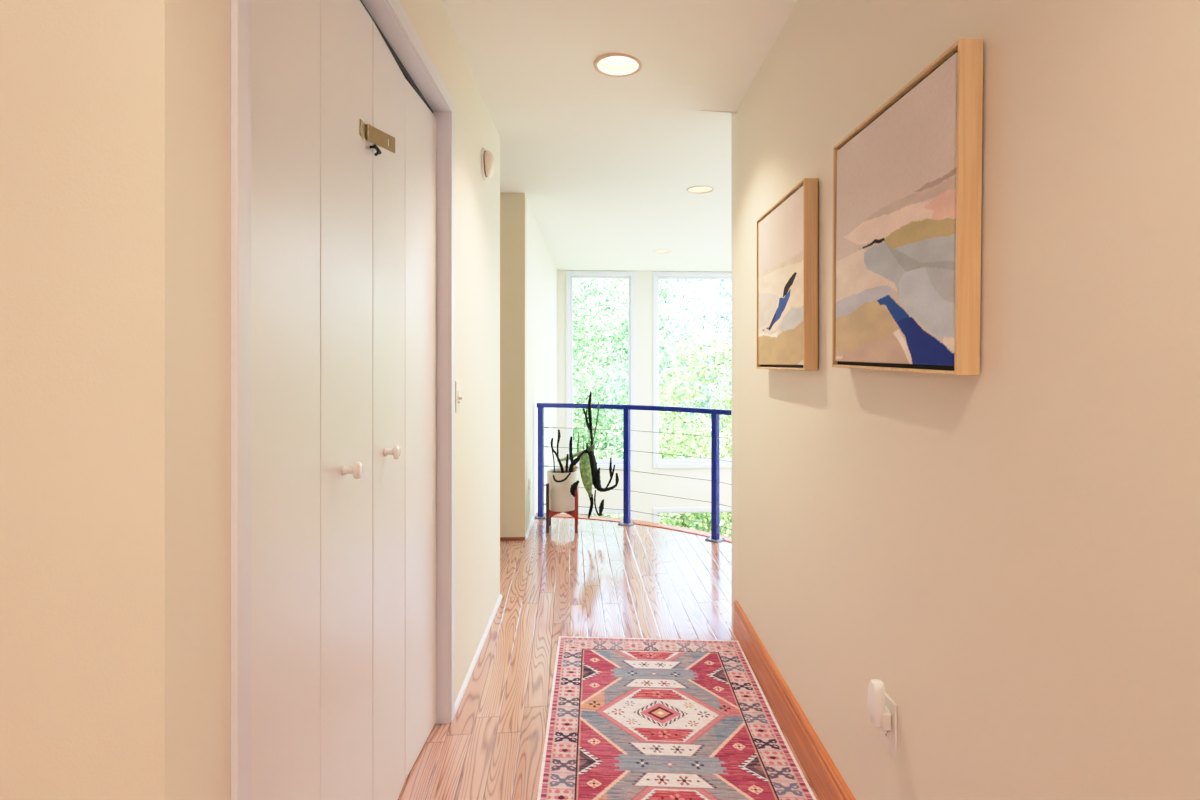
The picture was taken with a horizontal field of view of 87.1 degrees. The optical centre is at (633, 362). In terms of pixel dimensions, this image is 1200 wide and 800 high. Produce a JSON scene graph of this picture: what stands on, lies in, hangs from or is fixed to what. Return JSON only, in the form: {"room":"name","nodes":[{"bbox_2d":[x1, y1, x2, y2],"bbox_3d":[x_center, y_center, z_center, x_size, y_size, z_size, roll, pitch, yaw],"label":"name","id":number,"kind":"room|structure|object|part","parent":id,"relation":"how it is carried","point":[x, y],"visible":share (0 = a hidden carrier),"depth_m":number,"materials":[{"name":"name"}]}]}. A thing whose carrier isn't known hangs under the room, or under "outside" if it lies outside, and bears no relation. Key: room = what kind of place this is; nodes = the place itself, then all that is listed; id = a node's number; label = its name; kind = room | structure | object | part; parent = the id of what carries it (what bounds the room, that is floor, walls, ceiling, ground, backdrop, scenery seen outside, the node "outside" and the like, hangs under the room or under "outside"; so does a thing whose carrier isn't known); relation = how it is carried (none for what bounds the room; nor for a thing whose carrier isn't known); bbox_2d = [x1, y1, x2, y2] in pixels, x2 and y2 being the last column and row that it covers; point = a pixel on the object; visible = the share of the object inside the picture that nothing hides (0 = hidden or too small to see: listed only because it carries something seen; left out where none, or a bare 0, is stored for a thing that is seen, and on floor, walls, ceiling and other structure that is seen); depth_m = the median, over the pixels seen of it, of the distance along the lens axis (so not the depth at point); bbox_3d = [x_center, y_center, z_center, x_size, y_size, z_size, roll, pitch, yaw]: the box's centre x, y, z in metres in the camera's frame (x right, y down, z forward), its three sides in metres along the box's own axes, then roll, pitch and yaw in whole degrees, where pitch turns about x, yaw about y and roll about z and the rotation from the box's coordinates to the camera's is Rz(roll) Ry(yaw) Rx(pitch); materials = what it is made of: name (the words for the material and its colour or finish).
{"room":"home hallway","nodes":[
{"label":"home hallway","id":0,"kind":"room"},
{"bbox_2d":[0,0,75,799],"bbox_3d":[-1.852,-0.025,0.718,2.390,2.560,0.100,0,0,-4],"label":"wall","id":1,"kind":"structure","parent":0,"point":[38,37],"depth_m":0.74,"materials":[{"name":"beige paint"}]},
{"bbox_2d":[76,0,556,799],"bbox_3d":[-0.833,1.300,4.462,0.120,5.210,7.450,0,0,-4],"label":"wall","id":2,"kind":"structure","parent":0,"point":[153,77],"depth_m":0.77,"materials":[{"name":"beige paint"}]},
{"bbox_2d":[252,0,394,799],"bbox_3d":[-0.622,0.197,1.264,0.073,2.092,0.667,0,0,-4],"label":"door","id":3,"kind":"structure","parent":2,"relation":"in","point":[313,132],"depth_m":1.23,"materials":[{"name":"white paint"}]},
{"bbox_3d":[-0.633,0.197,1.095,0.030,2.092,0.332,0,0,-3],"label":"panel","id":4,"kind":"part","parent":3,"relation":"part of","materials":[{"name":"white paint"}]},
{"bbox_3d":[-0.652,0.197,1.410,0.030,2.092,0.294,0,0,-3],"label":"panel","id":5,"kind":"part","parent":3,"relation":"part of","materials":[{"name":"white paint"}]},
{"bbox_3d":[-0.616,0.234,1.378,0.040,0.039,0.039,0,0,-3],"label":"knob","id":6,"kind":"part","parent":3,"relation":"part of","materials":[{"name":"white wood"}]},
{"bbox_3d":[-0.641,-0.551,1.489,0.002,0.038,0.035,0,0,-3],"label":"hinge plate","id":7,"kind":"part","parent":3,"relation":"part of","materials":[{"name":"gold metal"}]},
{"bbox_2d":[231,0,454,799],"bbox_3d":[-0.602,0.164,1.564,0.010,2.182,1.368,0,0,-4],"label":"trim","id":8,"kind":"structure","parent":2,"relation":"attached to","point":[241,10],"depth_m":0.90,"materials":[{"name":"white wood"}]},
{"bbox_2d":[360,0,432,112],"bbox_3d":[-0.677,-0.863,1.556,0.038,0.019,1.264,0,0,-4],"label":"door track","id":9,"kind":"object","parent":2,"relation":"attached to","point":[402,68],"depth_m":1.84,"materials":[{"name":"grey metal"}]},
{"bbox_2d":[372,21,436,799],"bbox_3d":[-0.676,0.197,1.875,0.069,2.092,0.627,0,0,-6],"label":"door","id":10,"kind":"structure","parent":2,"relation":"in","point":[404,181],"depth_m":1.82,"materials":[{"name":"white paint"}]},
{"bbox_3d":[-0.678,0.197,1.716,0.030,2.092,0.312,0,0,-6],"label":"panel","id":11,"kind":"part","parent":10,"relation":"part of","materials":[{"name":"white paint"}]},
{"bbox_3d":[-0.638,0.235,1.662,0.040,0.039,0.039,0,0,-3],"label":"knob","id":12,"kind":"part","parent":10,"relation":"part of","materials":[{"name":"white wood"}]},
{"bbox_3d":[-0.698,0.197,2.031,0.030,2.092,0.312,0,0,-1],"label":"panel","id":13,"kind":"part","parent":10,"relation":"part of","materials":[{"name":"white paint"}]},
{"bbox_2d":[361,0,449,723],"bbox_3d":[-0.658,0.183,1.553,0.107,2.144,1.307,0,0,-4],"label":"trim","id":14,"kind":"structure","parent":2,"relation":"attached to","point":[379,10],"depth_m":2.19,"materials":[{"name":"white wood"}]},
{"bbox_2d":[455,380,462,412],"bbox_3d":[-0.643,0.123,2.325,0.020,0.116,0.070,0,0,-4],"label":"light switch","id":15,"kind":"object","parent":2,"relation":"attached to","point":[458,398],"visible":1,"depth_m":2.31,"materials":[{"name":"white plastic"}]},
{"bbox_2d":[455,594,501,714],"bbox_3d":[-0.677,1.246,2.809,0.012,0.018,1.127,0,0,-4],"label":"baseboard","id":16,"kind":"structure","parent":2,"relation":"attached to","point":[465,683],"depth_m":2.65,"materials":[{"name":"white wood"}]},
{"bbox_2d":[481,148,494,179],"bbox_3d":[-0.661,-0.908,2.877,0.050,0.142,0.142,0,0,-4],"label":"smoke detector","id":17,"kind":"object","parent":2,"relation":"attached to","point":[487,158],"visible":1,"depth_m":2.83,"materials":[{"name":"white plastic"}]},
{"bbox_3d":[-0.682,-0.908,2.876,0.010,0.142,0.142,0,0,-3],"label":"mounting plate","id":18,"kind":"part","parent":17,"relation":"part of","materials":[{"name":"white plastic"}]},
{"bbox_2d":[525,512,535,539],"bbox_3d":[-0.790,1.242,4.835,0.012,0.026,0.732,0,0,-4],"label":"baseboard","id":19,"kind":"structure","parent":2,"relation":"attached to","point":[534,515],"depth_m":4.76,"materials":[{"name":"white wood"}]},
{"bbox_2d":[536,512,730,541],"bbox_3d":[0.442,1.257,4.339,3.060,0.036,0.578,0,0,44],"label":"trim","id":20,"kind":"structure","parent":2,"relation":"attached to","point":[653,524],"depth_m":4.87,"materials":[{"name":"brown wood"}]},
{"bbox_2d":[557,270,730,521],"bbox_3d":[1.539,1.350,8.420,5.339,5.310,0.160,0,0,-4],"label":"wall window","id":21,"kind":"structure","parent":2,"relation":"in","point":[696,489],"depth_m":8.25,"materials":[{"name":"beige paint"}]},
{"bbox_2d":[566,271,634,468],"bbox_3d":[-0.438,0.090,8.254,0.898,2.575,0.130,0,0,-4],"label":"window frame","id":22,"kind":"structure","parent":21,"relation":"attached to","point":[630,275],"depth_m":8.23,"materials":[{"name":"white wood"}]},
{"bbox_2d":[566,508,634,519],"bbox_3d":[-0.438,2.727,8.254,0.898,1.656,0.130,0,0,-4],"label":"window","id":23,"kind":"structure","parent":21,"relation":"attached to","point":[612,510],"depth_m":8.21,"materials":[{"name":"white"}]},
{"bbox_3d":[-0.440,2.727,8.289,0.788,1.546,0.040,0,0,-3],"label":"sash","id":24,"kind":"part","parent":23,"relation":"part of","materials":[{"name":"white wood"}]},
{"bbox_2d":[653,272,730,467],"bbox_3d":[0.969,0.090,8.340,1.447,2.575,0.130,0,0,-4],"label":"window","id":25,"kind":"structure","parent":21,"relation":"attached to","point":[657,463],"depth_m":8.28,"materials":[{"name":"white wood"}]},
{"bbox_2d":[653,507,730,522],"bbox_3d":[0.969,2.727,8.340,1.447,1.656,0.130,0,0,-4],"label":"window","id":26,"kind":"structure","parent":21,"relation":"attached to","point":[656,511],"depth_m":8.28,"materials":[{"name":"white wood"}]},
{"bbox_2d":[500,192,526,536],"bbox_3d":[-2.025,-0.025,4.453,2.501,2.560,0.120,0,0,-4],"label":"wall","id":27,"kind":"structure","parent":0,"point":[513,206],"depth_m":4.46,"materials":[{"name":"beige paint"}]},
{"bbox_2d":[500,537,524,540],"bbox_3d":[-1.971,1.245,4.389,2.401,0.020,0.014,0,0,-4],"label":"baseboard","id":28,"kind":"structure","parent":27,"relation":"attached to","point":[501,538],"depth_m":4.45,"materials":[{"name":"brown wood"}]},
{"bbox_2d":[547,468,577,511],"bbox_3d":[-0.540,0.958,4.766,0.234,0.290,0.234,0,0,-3],"label":"pot","id":29,"kind":"object","parent":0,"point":[561,499],"depth_m":4.67,"materials":[{"name":"beige ceramic"}]},
{"bbox_2d":[398,517,818,799],"bbox_3d":[-0.790,1.270,0.980,4.544,0.030,8.452,0,0,-4],"label":"floor","id":30,"kind":"structure","parent":0,"point":[610,579],"depth_m":3.06,"materials":[{"name":"brown wood"}]},
{"bbox_2d":[546,483,577,532],"bbox_3d":[-0.540,1.072,4.766,0.232,0.364,0.238,0,0,-4],"label":"plant stand","id":31,"kind":"object","parent":30,"relation":"on","point":[549,513],"visible":0.58,"depth_m":4.65,"materials":[{"name":"red wood"}]},
{"bbox_3d":[-0.638,1.072,4.652,0.022,0.364,0.022,0,0,-3],"label":"leg","id":32,"kind":"part","parent":31,"relation":"part of","materials":[{"name":"brown wood"}]},
{"bbox_3d":[-0.429,1.072,4.665,0.022,0.364,0.022,0,0,-3],"label":"leg","id":33,"kind":"part","parent":31,"relation":"part of","materials":[{"name":"red wood"}]},
{"bbox_2d":[547,391,618,517],"bbox_3d":[-0.418,0.675,4.658,0.550,0.926,0.310,0,0,28],"label":"potted cactus","id":34,"kind":"object","parent":31,"relation":"on","point":[563,482],"visible":0.99,"depth_m":4.66,"materials":[{"name":"plant"}]},
{"bbox_3d":[-0.567,0.693,4.679,0.103,0.281,0.072,0,0,-3],"label":"stem","id":35,"kind":"part","parent":34,"relation":"part of","materials":[{"name":"black plant"}]},
{"bbox_3d":[-0.561,0.603,4.675,0.025,0.220,0.024,0,0,35],"label":"stem","id":36,"kind":"part","parent":34,"relation":"part of","materials":[{"name":"black plant"}]},
{"bbox_3d":[-0.521,0.836,4.592,0.138,0.065,0.041,0,0,-22],"label":"stem","id":37,"kind":"part","parent":34,"relation":"part of","materials":[{"name":"black plant"}]},
{"bbox_3d":[-0.503,0.762,4.676,0.025,0.177,0.040,0,0,-31],"label":"stem","id":38,"kind":"part","parent":34,"relation":"part of","materials":[{"name":"black plant"}]},
{"bbox_3d":[-0.465,0.657,4.710,0.042,0.216,0.023,0,0,-3],"label":"stem","id":39,"kind":"part","parent":34,"relation":"part of","materials":[{"name":"black plant"}]},
{"bbox_3d":[-0.428,0.913,4.580,0.049,0.118,0.065,0,0,32],"label":"stem","id":40,"kind":"part","parent":34,"relation":"part of","materials":[{"name":"black plant"}]},
{"bbox_3d":[-0.421,0.617,4.743,0.015,0.196,0.013,0,0,-3],"label":"stem","id":41,"kind":"part","parent":34,"relation":"part of","materials":[{"name":"green plant"}]},
{"bbox_3d":[-0.350,0.417,4.667,0.064,0.166,0.026,0,0,-14],"label":"stem","id":42,"kind":"part","parent":34,"relation":"part of","materials":[{"name":"black plant"}]},
{"bbox_3d":[-0.324,0.429,4.684,0.031,0.435,0.056,0,0,-28],"label":"stem","id":43,"kind":"part","parent":34,"relation":"part of","materials":[{"name":"black plant"}]},
{"bbox_3d":[-0.315,1.048,4.622,0.042,0.180,0.032,0,0,25],"label":"stem","id":44,"kind":"part","parent":34,"relation":"part of","materials":[{"name":"black plant"}]},
{"bbox_3d":[-0.295,0.452,4.710,0.025,0.332,0.095,0,0,32],"label":"stem","id":45,"kind":"part","parent":34,"relation":"part of","materials":[{"name":"plant"}]},
{"bbox_3d":[-0.265,1.033,4.649,0.062,0.196,0.022,0,0,-3],"label":"stem","id":46,"kind":"part","parent":34,"relation":"part of","materials":[{"name":"black plant"}]},
{"bbox_3d":[-0.266,0.846,4.642,0.040,0.153,0.038,0,0,36],"label":"stem","id":47,"kind":"part","parent":34,"relation":"part of","materials":[{"name":"black plant"}]},
{"bbox_3d":[-0.245,1.065,4.653,0.040,0.117,0.038,0,0,38],"label":"stem","id":48,"kind":"part","parent":34,"relation":"part of","materials":[{"name":"black plant"}]},
{"bbox_3d":[-0.178,0.843,4.667,0.079,0.184,0.022,0,0,-12],"label":"stem","id":49,"kind":"part","parent":34,"relation":"part of","materials":[{"name":"black plant"}]},
{"bbox_3d":[-0.176,0.773,4.668,0.023,0.146,0.023,0,0,33],"label":"stem","id":50,"kind":"part","parent":34,"relation":"part of","materials":[{"name":"black plant"}]},
{"bbox_3d":[-0.127,0.860,4.651,0.027,0.098,0.027,0,0,34],"label":"stem","id":51,"kind":"part","parent":34,"relation":"part of","materials":[{"name":"black plant"}]},
{"bbox_2d":[535,403,730,542],"bbox_3d":[0.402,0.790,4.312,2.954,0.930,0.577,0,0,44],"label":"railing","id":52,"kind":"object","parent":30,"relation":"on","point":[715,413],"visible":0.54,"depth_m":4.88,"materials":[{"name":"blue metal"}]},
{"bbox_3d":[-0.757,1.247,5.128,0.110,0.015,0.110,0,0,8],"label":"plate","id":53,"kind":"part","parent":52,"relation":"part of","materials":[{"name":"silver metal"}]},
{"bbox_3d":[-0.757,0.801,5.128,0.044,0.892,0.042,0,0,8],"label":"post","id":54,"kind":"part","parent":52,"relation":"part of","materials":[{"name":"blue metal"}]},
{"bbox_3d":[-0.055,1.247,4.911,0.110,0.015,0.110,0,0,26],"label":"plate","id":55,"kind":"part","parent":52,"relation":"part of","materials":[{"name":"silver metal"}]},
{"bbox_3d":[-0.055,0.801,4.911,0.044,0.892,0.042,0,0,26],"label":"post","id":56,"kind":"part","parent":52,"relation":"part of","materials":[{"name":"blue metal"}]},
{"bbox_3d":[0.404,0.343,4.316,2.881,0.036,0.510,0,0,44],"label":"rail","id":57,"kind":"part","parent":52,"relation":"part of","materials":[{"name":"blue metal"}]},
{"bbox_3d":[0.577,1.247,4.467,0.110,0.015,0.110,0,0,44],"label":"plate","id":58,"kind":"part","parent":52,"relation":"part of","materials":[{"name":"silver metal"}]},
{"bbox_3d":[0.577,0.801,4.467,0.044,0.892,0.042,0,0,44],"label":"post","id":59,"kind":"part","parent":52,"relation":"part of","materials":[{"name":"blue metal"}]},
{"bbox_2d":[537,636,816,799],"bbox_3d":[0.121,1.251,1.825,0.819,0.007,2.154,0,0,-4],"label":"runner rug","id":60,"kind":"object","parent":30,"relation":"on","point":[629,718],"visible":1,"depth_m":2.15,"materials":[{"name":"red fabric"}]},
{"bbox_2d":[485,102,731,271],"bbox_3d":[0.466,-1.207,5.656,7.820,0.001,5.426,0,0,-4],"label":"ceiling","id":61,"kind":"structure","parent":0,"point":[604,188],"depth_m":4.17,"materials":[{"name":"white paint"}]},
{"bbox_2d":[653,250,670,252],"bbox_3d":[0.303,-1.209,6.806,0.196,0.018,0.196,0,0,-4],"label":"recessed light","id":62,"kind":"object","parent":61,"relation":"in","point":[654,251],"visible":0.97,"depth_m":6.85,"materials":[{"name":"beige"}]},
{"bbox_2d":[686,186,714,193],"bbox_3d":[0.462,-1.209,4.381,0.196,0.018,0.196,0,0,-4],"label":"recessed light","id":63,"kind":"object","parent":61,"relation":"in","point":[694,189],"visible":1,"depth_m":4.41,"materials":[{"name":"beige"}]},
{"bbox_2d":[441,0,797,112],"bbox_3d":[-0.737,-1.232,-0.243,4.700,0.147,6.204,0,0,-4],"label":"ceiling","id":64,"kind":"structure","parent":0,"point":[701,55],"depth_m":2.38,"materials":[{"name":"white paint"}]},
{"bbox_2d":[594,53,641,76],"bbox_3d":[-0.064,-1.242,2.522,0.196,0.112,0.196,0,0,-4],"label":"recessed light","id":65,"kind":"object","parent":64,"relation":"in","point":[609,64],"visible":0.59,"depth_m":2.58,"materials":[{"name":"beige"}]},
{"bbox_2d":[731,113,736,623],"bbox_3d":[2.443,1.300,3.115,3.942,5.210,0.120,0,0,-4],"label":"wall","id":66,"kind":"structure","parent":0,"point":[733,115],"depth_m":3.01,"materials":[{"name":"beige paint"}]},
{"bbox_2d":[737,0,1199,799],"bbox_3d":[0.726,-0.025,-0.106,0.120,2.560,6.100,0,0,-4],"label":"wall","id":67,"kind":"structure","parent":0,"point":[1011,549],"depth_m":1.01,"materials":[{"name":"beige paint"}]},
{"bbox_2d":[756,178,817,369],"bbox_3d":[0.506,-0.261,2.128,0.046,0.566,0.550,0,0,-4],"label":"framed painting","id":68,"kind":"object","parent":67,"relation":"attached to","point":[787,233],"visible":1,"depth_m":2.01,"materials":[{"name":"brown wood"}]},
{"bbox_2d":[733,600,855,799],"bbox_3d":[0.657,1.180,-0.110,0.017,0.149,6.100,0,0,-4],"label":"baseboard","id":69,"kind":"structure","parent":67,"relation":"attached to","point":[827,782],"depth_m":2.06,"materials":[{"name":"brown wood"}]},
{"bbox_2d":[880,692,896,758],"bbox_3d":[0.568,0.806,1.410,0.009,0.118,0.073,0,0,-4],"label":"wall outlet","id":70,"kind":"object","parent":67,"relation":"attached to","point":[888,738],"visible":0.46,"depth_m":1.39,"materials":[{"name":"white plastic"}]},
{"bbox_2d":[867,679,890,730],"bbox_3d":[0.544,0.760,1.405,0.038,0.098,0.050,0,0,-4],"label":"night light","id":71,"kind":"object","parent":70,"relation":"attached to","point":[879,715],"visible":1,"depth_m":1.39,"materials":[{"name":"white plastic"}]},
{"bbox_2d":[867,679,884,726],"bbox_3d":[0.540,0.757,1.405,0.029,0.092,0.044,0,0,-3],"label":"diffuser","id":72,"kind":"object","parent":71,"relation":"attached to","point":[876,690],"depth_m":1.39,"materials":[{"name":"white plastic"}]},
{"bbox_2d":[883,731,890,739],"bbox_3d":[0.566,0.826,1.410,0.004,0.032,0.035,0,0,-4],"label":"receptacle","id":73,"kind":"object","parent":70,"relation":"attached to","point":[886,734],"depth_m":1.41,"materials":[{"name":"grey plastic"}]},
{"bbox_2d":[832,39,982,374],"bbox_3d":[0.553,-0.268,1.349,0.046,0.589,0.587,0,1,-4],"label":"framed painting","id":74,"kind":"object","parent":67,"relation":"attached to","point":[907,180],"visible":1,"depth_m":1.21,"materials":[{"name":"brown wood"}]},
{"label":"outside","id":75,"kind":"structure","parent":0,"visible":0},
{"bbox_2d":[573,420,730,532],"bbox_3d":[-2.406,6.455,39.342,80.000,0.400,61.170,0,0,-4],"label":"ground","id":76,"kind":"structure","parent":75,"point":[603,420],"depth_m":42.60,"materials":[{"name":"green plant"}]},
{"bbox_2d":[573,334,581,387],"bbox_3d":[-2.316,2.459,11.051,2.889,7.645,2.504,0,0,-4],"label":"leafy tree","id":77,"kind":"object","parent":76,"relation":"on","point":[574,346],"visible":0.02,"depth_m":11.34,"materials":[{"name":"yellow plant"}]},
{"bbox_2d":[573,278,627,454],"bbox_3d":[-3.299,0.265,27.389,9.595,12.029,5.048,0,0,-6],"label":"leafy tree","id":78,"kind":"object","parent":76,"relation":"on","point":[580,279],"visible":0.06,"depth_m":26.82,"materials":[{"name":"green plant"}]},
{"bbox_2d":[573,278,707,520],"bbox_3d":[-1.230,0.991,17.209,6.999,10.579,4.161,0,0,-4],"label":"leafy tree","id":79,"kind":"object","parent":76,"relation":"on","point":[600,436],"visible":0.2,"depth_m":16.72,"materials":[{"name":"green plant"}]},
{"bbox_2d":[591,279,730,529],"bbox_3d":[2.841,0.591,22.240,8.884,11.378,5.208,0,0,6],"label":"leafy tree","id":80,"kind":"object","parent":76,"relation":"on","point":[725,285],"visible":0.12,"depth_m":21.40,"materials":[{"name":"green plant"}]},
{"bbox_2d":[603,319,730,536],"bbox_3d":[2.014,2.647,13.994,5.705,7.273,3.279,0,0,-4],"label":"leafy tree","id":81,"kind":"object","parent":76,"relation":"on","point":[725,517],"visible":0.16,"depth_m":13.66,"materials":[{"name":"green plant"}]}
]}

